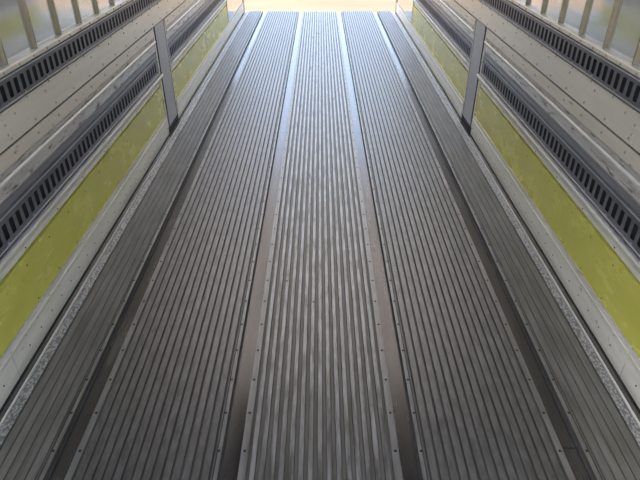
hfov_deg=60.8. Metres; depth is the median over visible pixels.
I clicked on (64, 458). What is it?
channel
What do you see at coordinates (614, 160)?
trim
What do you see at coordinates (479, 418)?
plank
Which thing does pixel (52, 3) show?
wall post
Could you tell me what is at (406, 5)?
end panel
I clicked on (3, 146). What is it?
wall plate
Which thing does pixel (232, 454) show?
channel
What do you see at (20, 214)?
vent grille
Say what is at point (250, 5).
ground
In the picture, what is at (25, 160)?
trim
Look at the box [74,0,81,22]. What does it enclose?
wall post
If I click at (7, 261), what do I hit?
trim
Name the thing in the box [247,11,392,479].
plank
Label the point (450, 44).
trim
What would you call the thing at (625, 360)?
baseboard
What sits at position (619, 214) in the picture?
vent grille
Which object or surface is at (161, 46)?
post cover
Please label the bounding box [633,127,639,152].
wall plate
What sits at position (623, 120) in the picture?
wall plate
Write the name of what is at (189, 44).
trim
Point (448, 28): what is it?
rail
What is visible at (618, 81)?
rail
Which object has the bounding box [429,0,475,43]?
trim
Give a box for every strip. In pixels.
[0,11,249,449]
[390,11,639,449]
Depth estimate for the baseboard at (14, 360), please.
2.85 m
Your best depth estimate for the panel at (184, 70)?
5.53 m
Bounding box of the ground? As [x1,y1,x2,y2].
[244,0,395,12]
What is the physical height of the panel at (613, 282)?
0.234 m
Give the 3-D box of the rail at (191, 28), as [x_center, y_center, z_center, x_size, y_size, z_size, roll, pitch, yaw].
[-1.258,-2.397,5.821,0.050,0.130,3.213,0,33,0]
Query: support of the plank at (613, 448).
on the floor
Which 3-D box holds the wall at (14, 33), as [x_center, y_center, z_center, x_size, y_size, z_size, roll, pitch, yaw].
[-1.298,-2.101,4.000,0.068,2.770,10.000,0,33,0]
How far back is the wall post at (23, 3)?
2.35 m
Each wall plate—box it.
[0,0,184,147]
[0,127,6,152]
[455,0,639,147]
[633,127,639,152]
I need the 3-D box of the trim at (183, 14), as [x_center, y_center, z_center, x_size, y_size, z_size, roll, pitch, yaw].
[-1.256,-2.541,5.728,0.063,0.202,3.213,0,33,0]
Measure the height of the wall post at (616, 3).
1.556 m
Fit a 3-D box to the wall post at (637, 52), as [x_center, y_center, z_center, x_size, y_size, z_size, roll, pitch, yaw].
[1.256,-1.356,1.761,0.015,1.556,0.016,0,33,0]
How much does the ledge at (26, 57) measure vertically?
0.024 m
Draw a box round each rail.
[0,0,160,112]
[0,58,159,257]
[168,0,222,61]
[417,0,471,61]
[479,0,639,112]
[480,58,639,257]
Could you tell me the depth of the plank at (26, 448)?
2.56 m
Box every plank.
[0,11,260,479]
[74,11,296,479]
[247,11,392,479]
[343,11,565,479]
[379,11,639,479]
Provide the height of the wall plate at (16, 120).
0.134 m
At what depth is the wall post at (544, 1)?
3.06 m
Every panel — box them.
[0,87,164,356]
[172,5,227,98]
[226,0,242,22]
[397,0,413,22]
[412,5,467,98]
[475,87,639,356]
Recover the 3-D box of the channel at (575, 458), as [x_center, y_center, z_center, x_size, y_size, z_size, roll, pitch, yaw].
[0.898,-1.016,4.699,0.126,0.034,10.000,0,33,0]
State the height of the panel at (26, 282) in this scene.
0.234 m
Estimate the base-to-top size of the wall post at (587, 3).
1.556 m
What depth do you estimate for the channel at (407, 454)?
2.56 m
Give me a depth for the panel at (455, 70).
5.53 m
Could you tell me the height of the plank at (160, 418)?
0.032 m
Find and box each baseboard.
[0,2,243,408]
[396,2,639,408]
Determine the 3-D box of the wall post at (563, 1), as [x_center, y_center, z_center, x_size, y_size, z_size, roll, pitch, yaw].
[1.256,-1.793,2.440,0.015,1.556,0.016,0,33,0]
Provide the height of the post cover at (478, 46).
0.842 m
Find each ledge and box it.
[0,0,131,77]
[508,0,639,77]
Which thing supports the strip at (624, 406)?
on the floor
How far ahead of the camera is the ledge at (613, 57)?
2.55 m
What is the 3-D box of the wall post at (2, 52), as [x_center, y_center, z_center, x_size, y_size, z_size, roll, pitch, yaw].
[-1.256,-1.356,1.761,0.015,1.556,0.016,0,33,0]
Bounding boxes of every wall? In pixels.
[0,0,118,66]
[521,0,639,66]
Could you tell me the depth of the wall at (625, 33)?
2.42 m
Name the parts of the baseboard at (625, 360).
kick plate, kick plate, kick plate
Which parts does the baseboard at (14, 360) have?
kick plate, kick plate, kick plate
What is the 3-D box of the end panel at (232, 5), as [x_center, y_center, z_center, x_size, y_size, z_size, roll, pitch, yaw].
[-1.259,-3.660,7.881,0.046,0.664,1.606,0,33,0]
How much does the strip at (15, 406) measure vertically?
0.035 m
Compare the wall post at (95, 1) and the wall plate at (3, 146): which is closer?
the wall plate at (3, 146)
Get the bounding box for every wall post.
[0,37,7,64]
[20,0,37,48]
[49,0,61,34]
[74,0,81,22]
[94,0,99,12]
[540,0,545,12]
[558,0,565,22]
[578,0,590,34]
[602,0,619,48]
[632,37,639,64]
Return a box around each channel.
[36,11,268,479]
[210,11,304,479]
[335,11,429,479]
[371,11,603,479]
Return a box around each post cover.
[152,18,178,132]
[461,19,487,132]
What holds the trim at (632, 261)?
attached to the wall at (625, 33)
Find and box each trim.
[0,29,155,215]
[0,74,163,281]
[164,0,210,43]
[170,0,226,70]
[413,0,469,70]
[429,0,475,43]
[476,74,639,281]
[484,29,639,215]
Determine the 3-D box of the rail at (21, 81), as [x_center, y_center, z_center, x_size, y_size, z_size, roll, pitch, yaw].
[-1.260,-1.850,4.120,0.050,0.111,9.890,0,33,0]

